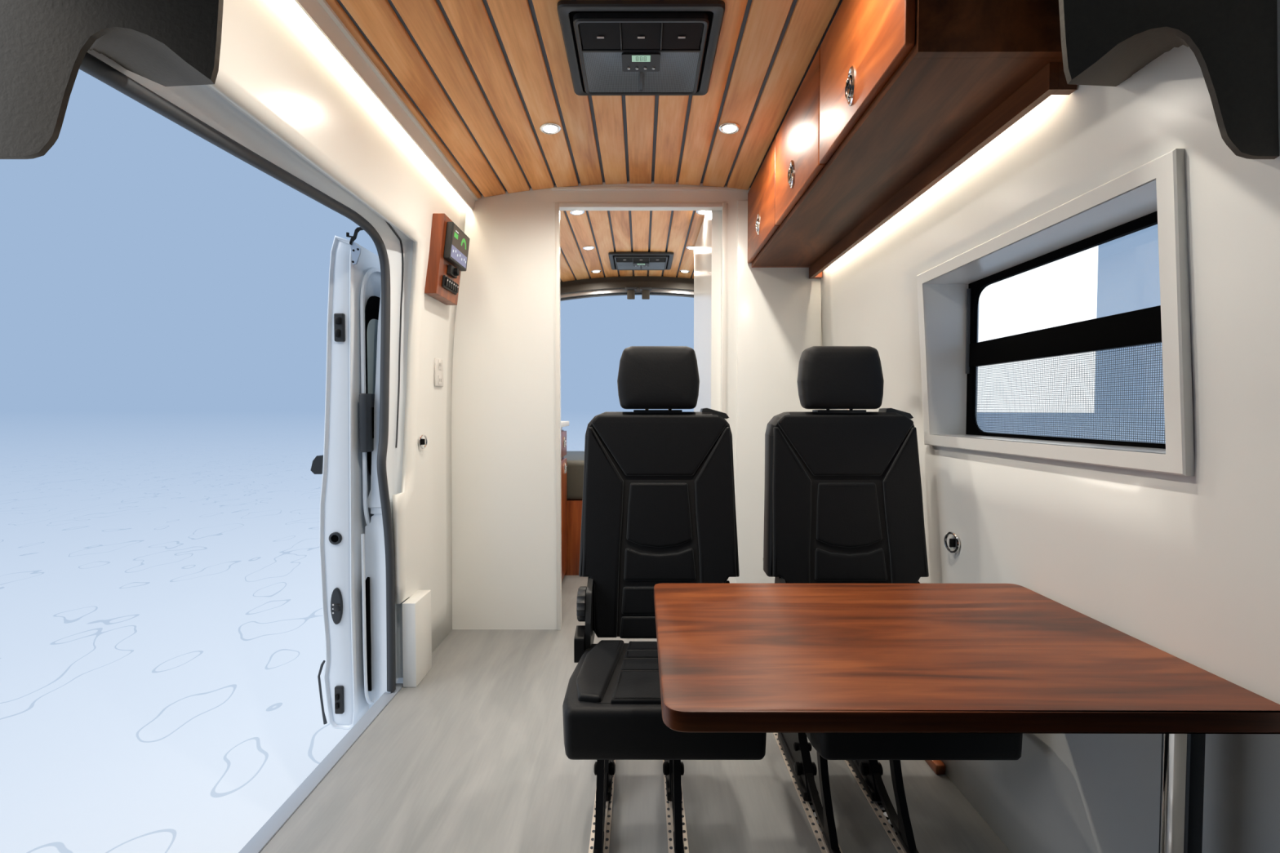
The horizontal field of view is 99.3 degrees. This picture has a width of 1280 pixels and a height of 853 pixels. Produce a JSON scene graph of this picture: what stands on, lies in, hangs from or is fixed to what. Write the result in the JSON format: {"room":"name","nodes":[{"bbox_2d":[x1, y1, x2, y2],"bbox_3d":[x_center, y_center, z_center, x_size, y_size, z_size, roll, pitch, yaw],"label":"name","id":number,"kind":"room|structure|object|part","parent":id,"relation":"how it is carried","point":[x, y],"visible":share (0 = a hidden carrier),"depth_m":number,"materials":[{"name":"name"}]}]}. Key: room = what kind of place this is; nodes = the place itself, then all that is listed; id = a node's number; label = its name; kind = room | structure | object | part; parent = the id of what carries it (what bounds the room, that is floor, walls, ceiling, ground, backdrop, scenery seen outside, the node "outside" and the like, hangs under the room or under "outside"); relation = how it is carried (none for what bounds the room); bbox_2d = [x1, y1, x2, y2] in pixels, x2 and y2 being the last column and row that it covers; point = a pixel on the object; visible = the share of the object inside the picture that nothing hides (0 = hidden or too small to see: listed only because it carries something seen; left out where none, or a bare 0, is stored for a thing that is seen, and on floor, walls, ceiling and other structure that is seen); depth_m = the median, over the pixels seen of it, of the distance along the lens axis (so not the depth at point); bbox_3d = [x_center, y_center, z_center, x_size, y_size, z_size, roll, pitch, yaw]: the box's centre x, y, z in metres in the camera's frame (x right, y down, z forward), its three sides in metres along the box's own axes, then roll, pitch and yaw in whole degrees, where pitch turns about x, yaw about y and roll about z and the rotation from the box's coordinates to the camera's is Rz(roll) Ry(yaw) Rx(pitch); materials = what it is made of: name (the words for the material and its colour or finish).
{"room":"vehicle interior","nodes":[
{"label":"vehicle interior","id":0,"kind":"room"},
{"bbox_2d":[205,0,466,653],"bbox_3d":[-0.866,-0.015,1.602,0.107,2.037,1.960,0,2,0],"label":"wall","id":1,"kind":"structure","parent":0,"point":[277,67],"depth_m":1.81,"materials":[{"name":"white paint"}]},
{"bbox_2d":[0,0,223,159],"bbox_3d":[-0.946,-0.656,0.848,0.802,0.581,0.250,0,2,0],"label":"trim","id":2,"kind":"structure","parent":1,"relation":"attached to","point":[44,44],"depth_m":0.73,"materials":[{"name":"black plastic"}]},
{"bbox_2d":[79,48,413,709],"bbox_3d":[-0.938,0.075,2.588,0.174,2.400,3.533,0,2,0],"label":"trim","id":3,"kind":"structure","parent":1,"relation":"attached to","point":[198,109],"depth_m":1.97,"materials":[{"name":"grey rubber"}]},
{"bbox_2d":[238,683,403,852],"bbox_3d":[-0.928,1.027,1.337,0.049,0.039,1.510,0,2,0],"label":"trim","id":4,"kind":"structure","parent":1,"relation":"attached to","point":[270,828],"depth_m":1.54,"materials":[{"name":"grey"}]},
{"bbox_2d":[311,226,381,729],"bbox_3d":[-1.093,0.188,2.427,0.305,1.817,0.964,0,2,0],"label":"door","id":5,"kind":"structure","parent":1,"relation":"in","point":[354,286],"depth_m":1.98,"materials":[{"name":"white paint"}]},
{"bbox_3d":[-1.223,0.144,2.127,0.045,0.070,0.140,0,2,0],"label":"handle","id":6,"kind":"part","parent":5,"relation":"part of","materials":[{"name":"black plastic"}]},
{"bbox_3d":[-1.159,0.970,1.985,0.031,0.235,0.012,0,2,0],"label":"moulding","id":7,"kind":"part","parent":5,"relation":"part of","materials":[{"name":"grey rubber"}]},
{"bbox_3d":[-1.100,0.652,1.973,0.041,0.133,0.009,0,2,0],"label":"contact plate","id":8,"kind":"part","parent":5,"relation":"part of","materials":[{"name":"grey plastic"}]},
{"bbox_3d":[-0.992,-0.675,1.929,0.102,0.062,0.020,0,2,0],"label":"roller arm","id":9,"kind":"part","parent":5,"relation":"part of","materials":[{"name":"black metal"}]},
{"bbox_3d":[-1.009,-0.616,1.933,0.036,0.084,0.005,0,2,0],"label":"roller plate","id":10,"kind":"part","parent":5,"relation":"part of","materials":[{"name":"silver metal"}]},
{"bbox_3d":[-1.011,-0.193,2.352,0.001,0.450,0.660,0,2,0],"label":"pane","id":11,"kind":"part","parent":5,"relation":"part of","materials":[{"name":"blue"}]},
{"bbox_2d":[294,0,477,210],"bbox_3d":[-0.782,-1.013,1.563,0.018,0.055,1.980,0,2,0],"label":"trim","id":12,"kind":"structure","parent":1,"relation":"attached to","point":[313,9],"depth_m":1.61,"materials":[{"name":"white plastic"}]},
{"bbox_2d":[402,590,431,687],"bbox_3d":[-0.874,0.827,2.139,0.050,0.322,0.156,0,2,0],"label":"panel","id":13,"kind":"object","parent":1,"relation":"attached to","point":[416,610],"visible":1,"depth_m":2.08,"materials":[{"name":"white plastic"}]},
{"bbox_2d":[418,434,427,448],"bbox_3d":[-0.884,0.062,2.218,0.021,0.060,0.051,0,2,0],"label":"ring","id":14,"kind":"object","parent":1,"relation":"attached to","point":[421,442],"visible":1,"depth_m":2.21,"materials":[{"name":"silver metal"}]},
{"bbox_2d":[434,358,443,386],"bbox_3d":[-0.883,-0.237,2.393,0.010,0.120,0.090,0,2,0],"label":"wall outlet","id":15,"kind":"object","parent":1,"relation":"attached to","point":[438,363],"visible":1,"depth_m":2.38,"materials":[{"name":"white plastic"}]},
{"bbox_2d":[438,360,441,369],"bbox_3d":[-0.879,-0.271,2.392,0.002,0.042,0.034,0,2,0],"label":"socket","id":16,"kind":"object","parent":15,"relation":"attached to","point":[439,361],"depth_m":2.39,"materials":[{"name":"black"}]},
{"bbox_2d":[438,375,441,385],"bbox_3d":[-0.879,-0.203,2.394,0.002,0.042,0.034,0,2,0],"label":"socket","id":17,"kind":"object","parent":15,"relation":"attached to","point":[439,376],"depth_m":2.39,"materials":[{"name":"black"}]},
{"bbox_2d":[424,213,469,305],"bbox_3d":[-0.812,-0.698,2.307,0.109,0.318,0.250,0,2,0],"label":"control box","id":18,"kind":"object","parent":1,"relation":"attached to","point":[449,245],"visible":1,"depth_m":2.22,"materials":[{"name":"brown wood"}]},
{"bbox_2d":[444,276,448,286],"bbox_3d":[-0.798,-0.598,2.247,0.011,0.035,0.020,0,2,0],"label":"switch","id":19,"kind":"object","parent":18,"relation":"attached to","point":[446,279],"depth_m":2.24,"materials":[{"name":"black plastic"}]},
{"bbox_2d":[447,278,450,288],"bbox_3d":[-0.798,-0.599,2.272,0.011,0.035,0.020,0,2,0],"label":"switch","id":20,"kind":"object","parent":18,"relation":"attached to","point":[448,279],"depth_m":2.27,"materials":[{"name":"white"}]},
{"bbox_3d":[-0.806,-0.600,2.310,0.014,0.048,0.160,0,2,0],"label":"switch panel","id":21,"kind":"part","parent":18,"relation":"part of","materials":[{"name":"black plastic"}]},
{"bbox_3d":[-0.795,-0.657,2.308,0.021,0.038,0.080,0,2,0],"label":"dial plate","id":22,"kind":"part","parent":18,"relation":"part of","materials":[{"name":"black plastic"}]},
{"bbox_2d":[451,281,454,290],"bbox_3d":[-0.798,-0.600,2.322,0.011,0.035,0.020,0,2,0],"label":"switch","id":23,"kind":"object","parent":18,"relation":"attached to","point":[452,282],"depth_m":2.32,"materials":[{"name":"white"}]},
{"bbox_2d":[325,0,842,282],"bbox_3d":[-0.007,-1.097,1.569,1.700,0.123,5.500,0,2,0],"label":"ceiling","id":24,"kind":"structure","parent":0,"point":[482,78],"depth_m":1.88,"materials":[{"name":"brown wood"}]},
{"bbox_2d":[539,122,560,133],"bbox_3d":[-0.333,-1.105,2.019,0.078,0.011,0.078,0,2,0],"label":"recessed light","id":25,"kind":"object","parent":24,"relation":"in","point":[547,127],"visible":1,"depth_m":2.01,"materials":[{"name":"silver metal"}]},
{"bbox_2d":[569,210,584,215],"bbox_3d":[-0.331,-1.130,2.869,0.078,0.011,0.078,0,2,0],"label":"recessed light","id":26,"kind":"object","parent":24,"relation":"in","point":[572,212],"visible":0.88,"depth_m":2.87,"materials":[{"name":"silver metal"}]},
{"bbox_2d":[582,245,595,249],"bbox_3d":[-0.330,-1.148,3.499,0.078,0.011,0.078,0,2,0],"label":"recessed light","id":27,"kind":"object","parent":24,"relation":"in","point":[586,247],"visible":1,"depth_m":3.49,"materials":[{"name":"silver metal"}]},
{"bbox_2d":[591,269,601,272],"bbox_3d":[-0.329,-1.165,4.089,0.078,0.011,0.078,0,2,0],"label":"recessed light","id":28,"kind":"object","parent":24,"relation":"in","point":[595,270],"visible":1,"depth_m":4.07,"materials":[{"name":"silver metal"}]},
{"bbox_2d":[556,0,724,95],"bbox_3d":[0.003,-1.087,1.602,0.438,0.032,0.404,0,2,0],"label":"air conditioner","id":29,"kind":"object","parent":24,"relation":"attached to","point":[613,47],"visible":1,"depth_m":1.55,"materials":[{"name":"grey plastic"}]},
{"bbox_2d":[579,22,620,48],"bbox_3d":[-0.110,-1.087,1.510,0.107,0.009,0.104,0,2,0],"label":"vent","id":30,"kind":"object","parent":29,"relation":"attached to","point":[592,35],"depth_m":1.51,"materials":[{"name":"black plastic"}]},
{"bbox_2d":[621,22,661,48],"bbox_3d":[0.003,-1.087,1.510,0.107,0.009,0.104,0,2,0],"label":"vent","id":31,"kind":"object","parent":29,"relation":"attached to","point":[633,35],"depth_m":1.51,"materials":[{"name":"black plastic"}]},
{"bbox_2d":[582,52,699,92],"bbox_3d":[0.003,-1.093,1.673,0.339,0.013,0.200,0,2,0],"label":"grille","id":32,"kind":"object","parent":29,"relation":"attached to","point":[602,72],"depth_m":1.68,"materials":[{"name":"grey plastic"}]},
{"bbox_3d":[0.003,-1.077,1.609,0.112,0.005,0.080,0,2,0],"label":"control panel","id":33,"kind":"part","parent":29,"relation":"part of","materials":[{"name":"grey plastic"}]},
{"bbox_2d":[662,22,702,48],"bbox_3d":[0.116,-1.087,1.510,0.107,0.009,0.104,0,2,0],"label":"vent","id":34,"kind":"object","parent":29,"relation":"attached to","point":[674,35],"depth_m":1.51,"materials":[{"name":"black plastic"}]},
{"bbox_2d":[608,252,673,270],"bbox_3d":[0.008,-1.152,3.828,0.438,0.032,0.404,0,2,0],"label":"air conditioner","id":35,"kind":"object","parent":24,"relation":"attached to","point":[618,260],"visible":1,"depth_m":3.77,"materials":[{"name":"grey plastic"}]},
{"bbox_2d":[617,257,632,261],"bbox_3d":[-0.105,-1.151,3.736,0.107,0.009,0.104,0,2,0],"label":"vent","id":36,"kind":"object","parent":35,"relation":"attached to","point":[618,259],"depth_m":3.74,"materials":[{"name":"black plastic"}]},
{"bbox_2d":[633,257,648,261],"bbox_3d":[0.007,-1.151,3.736,0.107,0.009,0.104,0,2,0],"label":"vent","id":37,"kind":"object","parent":35,"relation":"attached to","point":[634,259],"depth_m":3.74,"materials":[{"name":"black plastic"}]},
{"bbox_2d":[617,262,665,269],"bbox_3d":[0.008,-1.157,3.900,0.339,0.013,0.200,0,2,0],"label":"grille","id":38,"kind":"object","parent":35,"relation":"attached to","point":[620,265],"depth_m":3.94,"materials":[{"name":"grey plastic"}]},
{"bbox_3d":[0.008,-1.141,3.836,0.112,0.005,0.080,0,2,0],"label":"control panel","id":39,"kind":"part","parent":35,"relation":"part of","materials":[{"name":"grey plastic"}]},
{"bbox_2d":[649,257,665,261],"bbox_3d":[0.120,-1.151,3.736,0.107,0.009,0.104,0,2,0],"label":"vent","id":40,"kind":"object","parent":35,"relation":"attached to","point":[651,259],"depth_m":3.74,"materials":[{"name":"black plastic"}]},
{"bbox_2d":[679,269,689,272],"bbox_3d":[0.336,-1.166,4.087,0.078,0.011,0.078,0,2,0],"label":"recessed light","id":41,"kind":"object","parent":24,"relation":"in","point":[681,270],"visible":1,"depth_m":4.07,"materials":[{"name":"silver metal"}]},
{"bbox_2d":[685,245,694,249],"bbox_3d":[0.335,-1.149,3.498,0.078,0.011,0.078,0,2,0],"label":"recessed light","id":42,"kind":"object","parent":24,"relation":"in","point":[690,247],"visible":0.7,"depth_m":3.49,"materials":[{"name":"silver metal"}]},
{"bbox_2d":[696,210,706,214],"bbox_3d":[0.334,-1.130,2.868,0.078,0.011,0.078,0,2,0],"label":"recessed light","id":43,"kind":"object","parent":24,"relation":"in","point":[700,212],"visible":0.52,"depth_m":2.87,"materials":[{"name":"silver metal"}]},
{"bbox_2d":[719,122,740,133],"bbox_3d":[0.332,-1.106,2.018,0.078,0.011,0.078,0,2,0],"label":"recessed light","id":44,"kind":"object","parent":24,"relation":"in","point":[726,127],"visible":1,"depth_m":2.01,"materials":[{"name":"silver metal"}]},
{"bbox_2d":[560,275,693,301],"bbox_3d":[0.004,-1.091,4.320,1.590,0.230,0.100,0,2,0],"label":"trim","id":45,"kind":"structure","parent":0,"point":[611,286],"depth_m":4.30,"materials":[{"name":"grey plastic"}]},
{"bbox_2d":[625,287,636,299],"bbox_3d":[-0.070,-1.040,4.254,0.090,0.094,0.034,0,2,0],"label":"bracket","id":46,"kind":"object","parent":45,"relation":"attached to","point":[630,291],"visible":1,"depth_m":4.24,"materials":[{"name":"grey"}]},
{"bbox_3d":[-0.070,-1.029,4.245,0.060,0.072,0.015,0,2,0],"label":"hook plate","id":47,"kind":"part","parent":46,"relation":"part of","materials":[{"name":"grey"}]},
{"bbox_2d":[640,287,651,299],"bbox_3d":[0.045,-1.040,4.254,0.090,0.094,0.034,0,2,0],"label":"bracket","id":48,"kind":"object","parent":45,"relation":"attached to","point":[645,291],"visible":1,"depth_m":4.24,"materials":[{"name":"grey"}]},
{"bbox_3d":[0.045,-1.029,4.244,0.060,0.072,0.015,0,2,0],"label":"hook plate","id":49,"kind":"part","parent":48,"relation":"part of","materials":[{"name":"grey"}]},
{"bbox_2d":[260,575,1011,852],"bbox_3d":[-0.004,1.018,1.630,1.795,0.030,5.500,0,2,0],"label":"floor","id":50,"kind":"structure","parent":0,"point":[472,757],"depth_m":1.52,"materials":[{"name":"grey laminate"}]},
{"bbox_2d":[560,421,568,581],"bbox_3d":[-0.655,0.469,3.076,0.417,0.985,0.740,0,2,0],"label":"base cabinet","id":51,"kind":"object","parent":50,"relation":"on","point":[563,424],"visible":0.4,"depth_m":3.27,"materials":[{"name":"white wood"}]},
{"bbox_3d":[-0.468,0.106,3.238,0.020,0.150,0.335,0,2,0],"label":"drawer","id":52,"kind":"part","parent":51,"relation":"part of","materials":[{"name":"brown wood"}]},
{"bbox_3d":[-0.468,0.553,3.251,0.020,0.705,0.335,0,2,0],"label":"door","id":53,"kind":"part","parent":51,"relation":"part of","materials":[{"name":"brown wood"}]},
{"bbox_2d":[560,421,568,427],"bbox_3d":[-0.655,-0.009,3.062,0.417,0.030,0.740,0,2,0],"label":"countertop","id":54,"kind":"structure","parent":51,"relation":"on","point":[563,424],"depth_m":3.25,"materials":[{"name":"white"}]},
{"bbox_2d":[564,451,584,575],"bbox_3d":[-0.272,0.571,3.871,1.160,0.735,0.835,0,2,0],"label":"bed","id":55,"kind":"object","parent":50,"relation":"on","point":[575,460],"visible":0.02,"depth_m":3.46,"materials":[{"name":"brown wood"}]},
{"bbox_3d":[-0.272,0.331,3.864,1.160,0.255,0.835,0,2,0],"label":"mattress","id":56,"kind":"part","parent":55,"relation":"part of","materials":[{"name":"grey fabric"}]},
{"bbox_2d":[588,760,615,852],"bbox_3d":[-0.098,1.002,1.505,0.049,0.009,1.750,0,2,0],"label":"rail","id":57,"kind":"object","parent":50,"relation":"on","point":[608,812],"visible":0.09,"depth_m":1.37,"materials":[{"name":"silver metal"}]},
{"bbox_2d":[562,346,766,852],"bbox_3d":[0.055,0.381,1.447,0.469,1.235,0.600,0,2,0],"label":"passenger seat","id":58,"kind":"object","parent":57,"relation":"on","point":[659,500],"visible":0.84,"depth_m":1.57,"materials":[{"name":"black leather"}]},
{"bbox_3d":[-0.164,0.595,1.505,0.026,0.080,0.094,0,2,0],"label":"recliner lever","id":59,"kind":"part","parent":58,"relation":"part of","materials":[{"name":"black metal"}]},
{"bbox_3d":[-0.098,0.857,1.358,0.022,0.289,0.285,0,2,0],"label":"leg","id":60,"kind":"part","parent":58,"relation":"part of","materials":[{"name":"black metal"}]},
{"bbox_3d":[-0.097,0.848,1.601,0.024,0.288,0.320,0,2,0],"label":"leg","id":61,"kind":"part","parent":58,"relation":"part of","materials":[{"name":"black metal"}]},
{"bbox_3d":[0.055,0.598,1.249,0.237,0.017,0.138,0,2,0],"label":"seat panel","id":62,"kind":"part","parent":58,"relation":"part of","materials":[{"name":"black leather"}]},
{"bbox_3d":[0.056,0.572,1.555,0.228,0.062,0.023,0,2,0],"label":"panel","id":63,"kind":"part","parent":58,"relation":"part of","materials":[{"name":"black leather"}]},
{"bbox_3d":[0.057,0.498,1.562,0.219,0.077,0.025,0,2,0],"label":"lumbar panel","id":64,"kind":"part","parent":58,"relation":"part of","materials":[{"name":"black leather"}]},
{"bbox_3d":[0.055,0.599,1.355,0.209,0.014,0.069,0,2,0],"label":"seat panel","id":65,"kind":"part","parent":58,"relation":"part of","materials":[{"name":"black leather"}]},
{"bbox_3d":[0.055,0.599,1.418,0.194,0.014,0.050,0,2,0],"label":"seat panel","id":66,"kind":"part","parent":58,"relation":"part of","materials":[{"name":"black leather"}]},
{"bbox_3d":[0.055,0.599,1.477,0.184,0.014,0.062,0,2,0],"label":"seat panel","id":67,"kind":"part","parent":58,"relation":"part of","materials":[{"name":"black leather"}]},
{"bbox_3d":[0.056,0.257,1.585,0.190,0.185,0.038,0,2,0],"label":"panel","id":68,"kind":"part","parent":58,"relation":"part of","materials":[{"name":"black leather"}]},
{"bbox_3d":[0.056,0.280,1.635,0.469,0.647,0.181,0,2,0],"label":"backrest","id":69,"kind":"part","parent":58,"relation":"part of","materials":[{"name":"black leather"}]},
{"bbox_3d":[0.058,0.055,1.604,0.400,0.177,0.037,0,2,0],"label":"panel","id":70,"kind":"part","parent":58,"relation":"part of","materials":[{"name":"black leather"}]},
{"bbox_3d":[0.057,0.397,1.571,0.207,0.091,0.027,0,2,0],"label":"panel","id":71,"kind":"part","parent":58,"relation":"part of","materials":[{"name":"black leather"}]},
{"bbox_2d":[562,644,766,759],"bbox_3d":[0.055,0.654,1.340,0.456,0.114,0.372,0,2,0],"label":"seat cushion","id":72,"kind":"object","parent":58,"relation":"on","point":[611,706],"depth_m":1.16,"materials":[{"name":"black leather"}]},
{"bbox_3d":[0.093,0.848,1.600,0.024,0.288,0.320,0,2,0],"label":"leg","id":73,"kind":"part","parent":58,"relation":"part of","materials":[{"name":"black metal"}]},
{"bbox_3d":[0.092,0.857,1.358,0.022,0.289,0.285,0,2,0],"label":"leg","id":74,"kind":"part","parent":58,"relation":"part of","materials":[{"name":"black metal"}]},
{"bbox_2d":[662,760,688,852],"bbox_3d":[0.092,1.002,1.504,0.049,0.009,1.750,0,2,0],"label":"rail","id":75,"kind":"object","parent":50,"relation":"on","point":[668,807],"visible":0.11,"depth_m":1.37,"materials":[{"name":"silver metal"}]},
{"bbox_2d":[773,733,842,852],"bbox_3d":[0.456,1.002,1.504,0.049,0.009,1.750,0,2,0],"label":"rail","id":76,"kind":"object","parent":50,"relation":"on","point":[808,807],"visible":0.14,"depth_m":1.41,"materials":[{"name":"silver metal"}]},
{"bbox_2d":[763,346,1022,852],"bbox_3d":[0.604,0.381,1.446,0.469,1.235,0.600,0,2,0],"label":"passenger seat","id":77,"kind":"object","parent":76,"relation":"on","point":[843,504],"visible":0.5,"depth_m":1.58,"materials":[{"name":"black leather"}]},
{"bbox_3d":[0.457,0.848,1.599,0.024,0.288,0.320,0,2,0],"label":"leg","id":78,"kind":"part","parent":77,"relation":"part of","materials":[{"name":"black metal"}]},
{"bbox_3d":[0.456,0.857,1.357,0.022,0.289,0.285,0,2,0],"label":"leg","id":79,"kind":"part","parent":77,"relation":"part of","materials":[{"name":"black metal"}]},
{"bbox_3d":[0.606,0.055,1.603,0.400,0.177,0.037,0,2,0],"label":"panel","id":80,"kind":"part","parent":77,"relation":"part of","materials":[{"name":"black leather"}]},
{"bbox_3d":[0.604,0.280,1.634,0.469,0.647,0.181,0,2,0],"label":"backrest","id":81,"kind":"part","parent":77,"relation":"part of","materials":[{"name":"black leather"}]},
{"bbox_3d":[0.605,0.257,1.584,0.190,0.185,0.038,0,2,0],"label":"panel","id":82,"kind":"part","parent":77,"relation":"part of","materials":[{"name":"black leather"}]},
{"bbox_3d":[0.606,0.397,1.570,0.207,0.091,0.027,0,2,0],"label":"panel","id":83,"kind":"part","parent":77,"relation":"part of","materials":[{"name":"black leather"}]},
{"bbox_3d":[0.638,0.848,1.599,0.024,0.288,0.320,0,2,0],"label":"leg","id":84,"kind":"part","parent":77,"relation":"part of","materials":[{"name":"black metal"}]},
{"bbox_3d":[0.637,0.857,1.357,0.022,0.289,0.285,0,2,0],"label":"leg","id":85,"kind":"part","parent":77,"relation":"part of","materials":[{"name":"black metal"}]},
{"bbox_2d":[805,733,1022,760],"bbox_3d":[0.604,0.654,1.339,0.456,0.114,0.372,0,2,0],"label":"seat cushion","id":86,"kind":"object","parent":77,"relation":"on","point":[830,746],"depth_m":1.16,"materials":[{"name":"black leather"}]},
{"bbox_2d":[844,760,906,852],"bbox_3d":[0.637,1.002,1.503,0.049,0.009,1.750,0,2,0],"label":"rail","id":87,"kind":"object","parent":50,"relation":"on","point":[877,807],"visible":0.12,"depth_m":1.40,"materials":[{"name":"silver metal"}]},
{"bbox_2d":[653,583,1279,852],"bbox_3d":[0.451,0.695,0.999,0.840,0.652,0.540,0,2,0],"label":"table","id":88,"kind":"object","parent":50,"relation":"on","point":[733,658],"visible":1,"depth_m":0.83,"materials":[{"name":"brown wood"}]},
{"bbox_3d":[0.796,0.716,0.823,0.010,0.621,0.036,0,2,0],"label":"leg","id":89,"kind":"part","parent":88,"relation":"part of","materials":[{"name":"silver metal"}]},
{"bbox_3d":[0.813,0.716,0.822,0.023,0.621,0.045,0,2,0],"label":"leg","id":90,"kind":"part","parent":88,"relation":"part of","materials":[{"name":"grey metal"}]},
{"bbox_2d":[451,181,826,629],"bbox_3d":[-0.010,-0.097,2.603,1.830,2.142,0.050,0,2,0],"label":"wall","id":91,"kind":"structure","parent":0,"point":[504,399],"depth_m":2.58,"materials":[{"name":"white paint"}]},
{"bbox_2d":[555,202,726,630],"bbox_3d":[0.004,-0.036,2.576,0.804,2.022,0.008,0,2,0],"label":"trim","id":92,"kind":"structure","parent":91,"relation":"attached to","point":[557,205],"depth_m":2.56,"materials":[{"name":"white plastic"}]},
{"bbox_2d":[551,186,737,190],"bbox_3d":[0.021,-1.113,2.546,0.871,0.014,0.006,0,2,0],"label":"trim","id":93,"kind":"structure","parent":91,"relation":"attached to","point":[553,188],"depth_m":2.54,"materials":[{"name":"white laminate"}]},
{"bbox_2d":[735,200,821,583],"bbox_3d":[0.653,-0.040,2.573,0.393,2.030,0.010,0,2,0],"label":"wall panel","id":94,"kind":"object","parent":91,"relation":"attached to","point":[779,309],"visible":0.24,"depth_m":2.56,"materials":[{"name":"white laminate"}]},
{"bbox_2d":[693,210,721,411],"bbox_3d":[0.386,-0.083,3.064,0.085,2.088,0.869,0,2,0],"label":"wall","id":95,"kind":"structure","parent":0,"point":[708,246],"depth_m":2.71,"materials":[{"name":"white paint"}]},
{"bbox_2d":[820,0,1279,852],"bbox_3d":[0.858,-0.020,1.618,0.083,2.046,1.920,0,2,0],"label":"wall","id":96,"kind":"structure","parent":0,"point":[1186,567],"depth_m":0.97,"materials":[{"name":"white laminate"}]},
{"bbox_2d":[747,0,1076,278],"bbox_3d":[0.664,-0.874,1.777,0.354,0.409,1.531,0,2,0],"label":"upper cabinet","id":97,"kind":"object","parent":96,"relation":"attached to","point":[895,95],"visible":0.99,"depth_m":1.29,"materials":[{"name":"brown wood"}]},
{"bbox_3d":[0.511,-0.917,2.278,0.020,0.325,0.518,0,2,0],"label":"door","id":98,"kind":"part","parent":97,"relation":"part of","materials":[{"name":"brown wood"}]},
{"bbox_3d":[0.683,-0.922,2.532,0.321,0.357,0.018,0,2,0],"label":"panel","id":99,"kind":"part","parent":97,"relation":"part of","materials":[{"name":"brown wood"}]},
{"bbox_3d":[0.510,-0.902,1.766,0.020,0.325,0.496,0,2,0],"label":"door","id":100,"kind":"part","parent":97,"relation":"part of","materials":[{"name":"brown wood"}]},
{"bbox_3d":[0.531,-0.901,1.776,0.020,0.322,1.494,0,2,0],"label":"frame","id":101,"kind":"part","parent":97,"relation":"part of","materials":[{"name":"brown wood"}]},
{"bbox_3d":[0.509,-0.887,1.266,0.020,0.325,0.496,0,2,0],"label":"door","id":102,"kind":"part","parent":97,"relation":"part of","materials":[{"name":"brown wood"}]},
{"bbox_3d":[0.680,-0.878,1.020,0.321,0.357,0.018,0,2,0],"label":"panel","id":103,"kind":"part","parent":97,"relation":"part of","materials":[{"name":"brown wood"}]},
{"bbox_2d":[924,760,945,774],"bbox_3d":[0.868,0.976,2.077,0.028,0.028,1.020,0,2,0],"label":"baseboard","id":104,"kind":"structure","parent":96,"relation":"attached to","point":[937,766],"depth_m":1.57,"materials":[{"name":"brown wood"}]},
{"bbox_2d":[943,531,959,553],"bbox_3d":[0.872,0.324,1.520,0.021,0.060,0.051,0,2,0],"label":"ring","id":105,"kind":"object","parent":96,"relation":"attached to","point":[954,542],"visible":1,"depth_m":1.51,"materials":[{"name":"silver metal"}]},
{"bbox_3d":[0.879,0.324,1.520,0.005,0.040,0.040,0,2,0],"label":"plate","id":106,"kind":"part","parent":105,"relation":"part of","materials":[{"name":"silver metal"}]},
{"bbox_2d":[916,148,1194,475],"bbox_3d":[0.922,-0.190,1.258,0.171,0.514,0.799,0,2,0],"label":"window","id":107,"kind":"structure","parent":96,"relation":"in","point":[1153,193],"depth_m":1.17,"materials":[{"name":"white plastic"}]},
{"bbox_2d":[1058,0,1279,159],"bbox_3d":[0.943,-0.653,0.845,0.793,0.579,0.250,0,2,0],"label":"trim","id":108,"kind":"structure","parent":96,"relation":"attached to","point":[1233,43],"depth_m":0.72,"materials":[{"name":"black plastic"}]},
{"label":"outside","id":109,"kind":"structure","parent":0,"visible":0},
{"bbox_2d":[0,411,1165,852],"bbox_3d":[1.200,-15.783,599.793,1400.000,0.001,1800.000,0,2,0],"label":"ground","id":110,"kind":"structure","parent":109,"point":[162,645],"depth_m":4.17,"materials":[{"name":"white snow"}]},
{"bbox_2d":[977,245,1097,413],"bbox_3d":[3.591,-1.167,6.779,0.155,5.160,5.165,0,2,0],"label":"light panel","id":111,"kind":"object","parent":110,"relation":"on","point":[1062,291],"visible":0.06,"depth_m":4.76,"materials":[{"name":"white"}]}
]}

